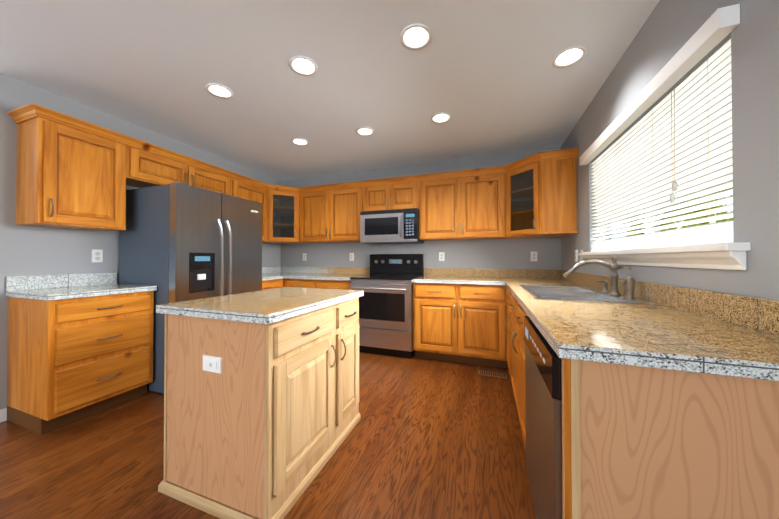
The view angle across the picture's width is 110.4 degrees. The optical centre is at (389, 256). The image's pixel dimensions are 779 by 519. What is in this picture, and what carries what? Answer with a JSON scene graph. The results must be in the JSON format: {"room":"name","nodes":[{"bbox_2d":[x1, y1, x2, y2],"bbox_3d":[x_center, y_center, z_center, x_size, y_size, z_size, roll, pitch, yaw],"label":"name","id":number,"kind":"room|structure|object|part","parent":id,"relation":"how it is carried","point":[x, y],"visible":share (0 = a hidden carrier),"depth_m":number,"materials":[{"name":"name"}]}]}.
{"room":"kitchen","nodes":[
{"label":"kitchen","id":0,"kind":"room"},
{"bbox_2d":[0,73,280,409],"bbox_3d":[-2.320,-0.050,3.185,0.120,2.440,2.770,0,-1,19],"label":"wall","id":1,"kind":"structure","parent":0,"point":[30,250],"depth_m":2.10,"materials":[{"name":"grey paint"}]},
{"bbox_2d":[0,408,6,422],"bbox_3d":[-2.323,1.125,3.164,0.122,0.090,2.751,0,-1,19],"label":"baseboard","id":2,"kind":"structure","parent":1,"relation":"attached to","point":[3,415],"depth_m":1.90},
{"bbox_2d":[11,104,130,230],"bbox_3d":[-2.460,-0.622,2.127,0.325,0.793,0.482,0,-1,19],"label":"upper cabinet","id":3,"kind":"object","parent":1,"relation":"attached to","point":[75,173],"depth_m":1.98,"materials":[{"name":"brown wood"}]},
{"bbox_2d":[91,249,102,262],"bbox_3d":[-2.543,-0.003,2.356,0.009,0.116,0.072,0,-1,19],"label":"electrical outlet","id":4,"kind":"object","parent":1,"relation":"attached to","point":[97,255],"visible":1,"depth_m":2.35,"materials":[{"name":"white plastic"}]},
{"bbox_2d":[131,137,198,187],"bbox_3d":[-2.286,-0.842,2.622,0.325,0.343,0.563,0,-1,19],"label":"upper cabinet","id":5,"kind":"object","parent":1,"relation":"attached to","point":[151,165],"depth_m":2.53,"materials":[{"name":"brown wood"}]},
{"bbox_2d":[199,161,230,194],"bbox_3d":[-2.139,-0.838,3.037,0.325,0.343,0.562,0,-1,19],"label":"upper cabinet","id":6,"kind":"object","parent":1,"relation":"attached to","point":[217,179],"depth_m":3.04,"materials":[{"name":"brown wood"}]},
{"bbox_2d":[231,172,274,242],"bbox_3d":[-1.918,-0.608,3.590,0.371,0.793,0.632,0,-1,19],"label":"upper cabinet","id":7,"kind":"object","parent":1,"relation":"attached to","point":[244,187],"depth_m":3.63,"materials":[{"name":"brown wood"}]},
{"bbox_2d":[262,266,281,273],"bbox_3d":[-1.988,0.212,3.909,0.018,0.102,1.176,0,-1,19],"label":"backsplash","id":8,"kind":"structure","parent":1,"relation":"attached to","point":[265,270],"depth_m":4.23,"materials":[{"name":"grey stone"}]},
{"bbox_2d":[0,352,535,518],"bbox_3d":[-2.630,1.191,1.039,7.320,0.080,7.000,0,-1,19],"label":"floor","id":9,"kind":"structure","parent":0,"point":[431,439],"depth_m":1.54,"materials":[{"name":"brown wood"}]},
{"bbox_2d":[5,273,156,434],"bbox_3d":[-2.321,0.652,2.087,0.602,1.016,0.605,0,-1,19],"label":"base cabinet","id":10,"kind":"object","parent":9,"relation":"on","point":[80,346],"visible":1,"depth_m":1.89,"materials":[{"name":"brown wood"}]},
{"bbox_3d":[-2.333,0.215,2.095,0.576,0.141,0.605,0,-1,19],"label":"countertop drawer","id":11,"kind":"part","parent":10,"relation":"part of","materials":[{"name":"stone"}]},
{"bbox_2d":[119,182,261,393],"bbox_3d":[-1.927,0.273,2.766,0.839,1.787,0.914,0,-1,19],"label":"refrigerator","id":12,"kind":"object","parent":9,"relation":"on","point":[180,242],"visible":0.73,"depth_m":2.40,"materials":[{"name":"grey metal"}]},
{"bbox_2d":[156,287,363,518],"bbox_3d":[-0.654,0.699,1.631,0.725,0.914,0.910,0,-1,19],"label":"kitchen island","id":13,"kind":"object","parent":9,"relation":"on","point":[262,416],"visible":1,"depth_m":1.26,"materials":[{"name":"brown wood"}]},
{"bbox_2d":[262,278,281,289],"bbox_3d":[-1.808,0.735,3.511,0.616,0.875,0.551,0,-1,19],"label":"base cabinet","id":14,"kind":"object","parent":9,"relation":"on","point":[277,283],"depth_m":3.48,"materials":[{"name":"brown wood"}]},
{"bbox_2d":[262,274,281,281],"bbox_3d":[-1.808,0.278,3.492,0.634,0.039,0.512,0,-1,19],"label":"countertop","id":15,"kind":"structure","parent":14,"relation":"on","point":[265,277],"depth_m":3.48,"materials":[{"name":"grey stone"}]},
{"bbox_2d":[282,278,351,289],"bbox_3d":[-0.866,0.738,3.753,1.038,0.875,0.707,0,-1,19],"label":"base cabinet","id":16,"kind":"object","parent":9,"relation":"on","point":[323,283],"depth_m":3.47,"materials":[{"name":"brown wood"}]},
{"bbox_2d":[282,274,369,277],"bbox_3d":[-1.140,0.282,3.879,1.636,0.039,0.664,0,-1,19],"label":"countertop","id":17,"kind":"structure","parent":16,"relation":"on","point":[283,275],"depth_m":3.69,"materials":[{"name":"beige stone"}]},
{"bbox_2d":[350,253,423,358],"bbox_3d":[-0.021,0.565,3.422,0.768,1.214,0.718,0,-1,19],"label":"electric range","id":18,"kind":"object","parent":9,"relation":"on","point":[386,312],"visible":0.9,"depth_m":3.16,"materials":[{"name":"silver metal"}]},
{"bbox_2d":[412,281,495,366],"bbox_3d":[0.823,0.732,3.155,0.989,0.874,0.711,0,-1,19],"label":"base cabinet","id":19,"kind":"object","parent":9,"relation":"on","point":[454,321],"depth_m":2.91,"materials":[{"name":"brown wood"}]},
{"bbox_2d":[412,277,503,284],"bbox_3d":[0.817,0.275,3.186,0.960,0.040,0.663,0,-1,19],"label":"countertop","id":20,"kind":"structure","parent":19,"relation":"on","point":[475,280],"depth_m":2.97,"materials":[{"name":"beige stone"}]},
{"bbox_2d":[478,370,506,378],"bbox_3d":[1.012,1.161,2.668,0.260,0.008,0.100,0,-1,19],"label":"floor vent","id":21,"kind":"object","parent":9,"relation":"in","point":[492,374],"visible":1,"depth_m":2.65,"materials":[{"name":"gold metal"}]},
{"bbox_2d":[496,285,511,368],"bbox_3d":[1.365,0.725,2.413,0.698,0.874,0.502,0,-1,19],"label":"base cabinet","id":22,"kind":"object","parent":9,"relation":"on","point":[503,298],"depth_m":2.74,"materials":[{"name":"brown wood"}]},
{"bbox_2d":[524,316,561,518],"bbox_3d":[0.854,0.721,0.965,0.600,0.858,0.602,0,-1,19],"label":"dishwasher","id":23,"kind":"object","parent":9,"relation":"on","point":[543,402],"visible":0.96,"depth_m":0.93,"materials":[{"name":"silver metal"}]},
{"bbox_2d":[508,309,703,518],"bbox_3d":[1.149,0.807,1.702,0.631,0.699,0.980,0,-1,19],"label":"base cabinet","id":24,"kind":"object","parent":9,"relation":"on","point":[670,401],"depth_m":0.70,"materials":[{"name":"brown wood"}]},
{"bbox_2d":[504,277,778,384],"bbox_3d":[1.220,0.264,1.925,0.642,0.040,2.772,0,-1,19],"label":"countertop","id":25,"kind":"structure","parent":24,"relation":"on","point":[664,337],"depth_m":0.78,"materials":[{"name":"beige stone"}]},
{"bbox_2d":[520,285,659,325],"bbox_3d":[1.210,0.333,1.804,0.524,0.192,0.872,0,-1,19],"label":"sink","id":26,"kind":"object","parent":25,"relation":"in","point":[541,292],"depth_m":1.78,"materials":[{"name":"grey metal"}]},
{"bbox_2d":[560,257,639,296],"bbox_3d":[1.259,0.120,1.671,0.330,0.232,0.356,0,-1,19],"label":"faucet","id":27,"kind":"object","parent":25,"relation":"on","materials":[{"name":"silver metal"}]},
{"bbox_2d":[596,280,609,292],"bbox_3d":[1.406,0.196,1.784,0.076,0.080,0.044,0,-1,19],"label":"soap dispenser","id":28,"kind":"object","parent":25,"relation":"on","point":[605,285],"depth_m":1.77,"materials":[{"name":"silver metal"}]},
{"bbox_2d":[0,0,659,179],"bbox_3d":[-2.630,-1.399,1.063,7.320,0.220,7.000,0,-1,19],"label":"ceiling","id":29,"kind":"structure","parent":0,"point":[488,77],"depth_m":1.87,"materials":[{"name":"white paint"}]},
{"bbox_2d":[205,83,233,98],"bbox_3d":[-1.311,-1.319,2.091,0.188,0.092,0.188,0,-1,19],"label":"recessed light","id":30,"kind":"object","parent":29,"relation":"in","point":[219,90],"visible":0.62,"depth_m":2.13,"materials":[{"name":"white"}]},
{"bbox_2d":[291,138,308,145],"bbox_3d":[-0.990,-1.311,2.996,0.188,0.092,0.188,0,-1,19],"label":"recessed light","id":31,"kind":"object","parent":29,"relation":"in","point":[300,141],"visible":0.56,"depth_m":3.04,"materials":[{"name":"white"}]},
{"bbox_2d":[289,56,317,75],"bbox_3d":[-0.579,-1.321,1.821,0.188,0.092,0.188,0,-1,19],"label":"recessed light","id":32,"kind":"object","parent":29,"relation":"in","point":[303,65],"visible":0.71,"depth_m":1.86,"materials":[{"name":"white"}]},
{"bbox_2d":[356,127,373,135],"bbox_3d":[-0.248,-1.313,2.755,0.188,0.092,0.188,0,-1,19],"label":"recessed light","id":33,"kind":"object","parent":29,"relation":"in","point":[364,131],"visible":0.6,"depth_m":2.81,"materials":[{"name":"white"}]},
{"bbox_2d":[400,23,431,49],"bbox_3d":[0.154,-1.324,1.583,0.188,0.092,0.188,0,-1,19],"label":"recessed light","id":34,"kind":"object","parent":29,"relation":"in","point":[416,36],"visible":0.77,"depth_m":1.62,"materials":[{"name":"white"}]},
{"bbox_2d":[431,112,451,122],"bbox_3d":[0.474,-1.315,2.488,0.188,0.092,0.188,0,-1,19],"label":"recessed light","id":35,"kind":"object","parent":29,"relation":"in","point":[442,117],"visible":0.77,"depth_m":2.54,"materials":[{"name":"white"}]},
{"bbox_2d":[552,46,586,67],"bbox_3d":[1.153,-1.322,1.739,0.188,0.092,0.188,0,-1,19],"label":"recessed light","id":36,"kind":"object","parent":29,"relation":"in","point":[569,56],"visible":0.77,"depth_m":1.77,"materials":[{"name":"white"}]},
{"bbox_2d":[280,147,561,269],"bbox_3d":[-1.437,-0.109,4.421,7.620,2.740,0.150,0,-1,19],"label":"wall","id":37,"kind":"structure","parent":0,"point":[492,254],"depth_m":3.60,"materials":[{"name":"grey paint"}]},
{"bbox_2d":[271,187,294,238],"bbox_3d":[-1.518,-0.598,3.883,0.281,0.653,0.281,0,-1,19],"label":"upper cabinet","id":38,"kind":"object","parent":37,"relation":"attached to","point":[282,198],"depth_m":3.94,"materials":[{"name":"brown wood"}]},
{"bbox_2d":[282,266,369,273],"bbox_3d":[-1.024,0.214,4.182,1.618,0.102,0.018,0,-1,19],"label":"backsplash","id":39,"kind":"structure","parent":37,"relation":"attached to","point":[285,270],"depth_m":4.16,"materials":[{"name":"beige stone"}]},
{"bbox_2d":[291,181,362,242],"bbox_3d":[-0.825,-0.605,3.933,1.087,0.793,0.370,0,-1,19],"label":"upper cabinet","id":40,"kind":"object","parent":37,"relation":"attached to","point":[330,213],"depth_m":3.80,"materials":[{"name":"brown wood"}]},
{"bbox_2d":[350,253,353,260],"bbox_3d":[-0.564,0.008,4.026,0.072,0.116,0.009,0,-1,19],"label":"electrical outlet","id":41,"kind":"object","parent":37,"relation":"attached to","point":[351,256],"visible":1,"depth_m":4.02,"materials":[{"name":"white plastic"}]},
{"bbox_2d":[363,175,414,211],"bbox_3d":[0.056,-0.796,3.647,0.766,0.416,0.324,0,-1,19],"label":"upper cabinet","id":42,"kind":"object","parent":37,"relation":"attached to","point":[394,193],"depth_m":3.50,"materials":[{"name":"brown wood"}]},
{"bbox_2d":[360,208,423,243],"bbox_3d":[0.035,-0.382,3.581,0.760,0.406,0.450,0,-1,19],"label":"microwave","id":43,"kind":"object","parent":42,"relation":"attached to","point":[398,226],"visible":0.98,"depth_m":3.41,"materials":[{"name":"silver metal"}]},
{"bbox_2d":[439,252,443,260],"bbox_3d":[0.691,0.004,3.582,0.072,0.116,0.009,0,-1,19],"label":"electrical outlet","id":44,"kind":"object","parent":37,"relation":"attached to","point":[441,256],"visible":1,"depth_m":3.58,"materials":[{"name":"white plastic"}]},
{"bbox_2d":[415,165,514,240],"bbox_3d":[0.905,-0.611,3.321,1.052,0.793,0.370,0,-1,19],"label":"upper cabinet","id":45,"kind":"object","parent":37,"relation":"attached to","point":[470,204],"depth_m":3.19,"materials":[{"name":"brown wood"}]},
{"bbox_2d":[424,269,559,276],"bbox_3d":[1.219,0.206,3.387,1.585,0.102,0.018,0,-1,19],"label":"backsplash","id":46,"kind":"structure","parent":37,"relation":"attached to","point":[427,272],"depth_m":3.36,"materials":[{"name":"beige stone"}]},
{"bbox_2d":[507,159,542,230],"bbox_3d":[1.396,-0.607,2.851,0.281,0.653,0.281,0,-1,19],"label":"upper cabinet","id":47,"kind":"object","parent":37,"relation":"attached to","point":[524,180],"depth_m":2.91,"materials":[{"name":"brown wood"}]},
{"bbox_2d":[531,252,536,260],"bbox_3d":[1.719,0.000,3.218,0.072,0.116,0.009,0,-1,19],"label":"electrical outlet","id":48,"kind":"object","parent":37,"relation":"attached to","point":[533,256],"visible":1,"depth_m":3.22,"materials":[{"name":"white plastic"}]},
{"bbox_2d":[512,297,524,340],"bbox_3d":[0.944,0.378,2.045,0.018,0.132,1.423,0,-1,19],"label":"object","id":49,"kind":"structure","parent":0,"relation":"attached to","point":[517,312],"depth_m":1.71,"materials":[{"name":"orange wood"}]},
{"bbox_2d":[561,0,778,300],"bbox_3d":[0.891,-0.151,-0.195,0.150,2.740,7.000,0,-1,19],"label":"wall","id":50,"kind":"structure","parent":0,"point":[668,30],"depth_m":0.95,"materials":[{"name":"grey paint"}]},
{"bbox_2d":[575,250,577,261],"bbox_3d":[1.800,-0.005,2.612,0.009,0.116,0.072,0,-1,19],"label":"outlet","id":51,"kind":"object","parent":50,"relation":"attached to","point":[576,255],"visible":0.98,"depth_m":2.59,"materials":[{"name":"white plastic"}]},
{"bbox_2d":[580,4,739,251],"bbox_3d":[1.456,-0.455,1.624,0.120,0.819,1.480,0,-1,19],"label":"window blinds","id":52,"kind":"object","parent":50,"relation":"attached to","point":[673,144],"visible":0.9,"depth_m":1.26,"materials":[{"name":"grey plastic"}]},
{"bbox_2d":[579,242,750,269],"bbox_3d":[1.458,0.004,1.619,0.132,0.098,1.540,0,-1,19],"label":"window sill","id":53,"kind":"structure","parent":50,"relation":"attached to","point":[728,256],"depth_m":1.14,"materials":[{"name":"white wood"}]},
{"bbox_2d":[600,182,732,240],"bbox_3d":[1.544,-0.437,1.592,0.050,0.785,1.400,0,-1,19],"label":"window","id":54,"kind":"structure","parent":50,"relation":"in","point":[665,218],"depth_m":1.56,"materials":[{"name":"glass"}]},
{"bbox_2d":[564,277,778,336],"bbox_3d":[1.515,0.192,1.821,0.017,0.102,2.772,0,-1,19],"label":"backsplash","id":55,"kind":"structure","parent":50,"relation":"attached to","point":[757,313],"depth_m":1.00,"materials":[{"name":"beige stone"}]},
{"label":"outside","id":56,"kind":"structure","parent":0,"visible":0},
{"bbox_2d":[611,180,732,238],"bbox_3d":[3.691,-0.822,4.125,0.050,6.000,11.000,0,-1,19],"label":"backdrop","id":57,"kind":"structure","parent":56,"point":[729,211],"depth_m":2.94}
]}

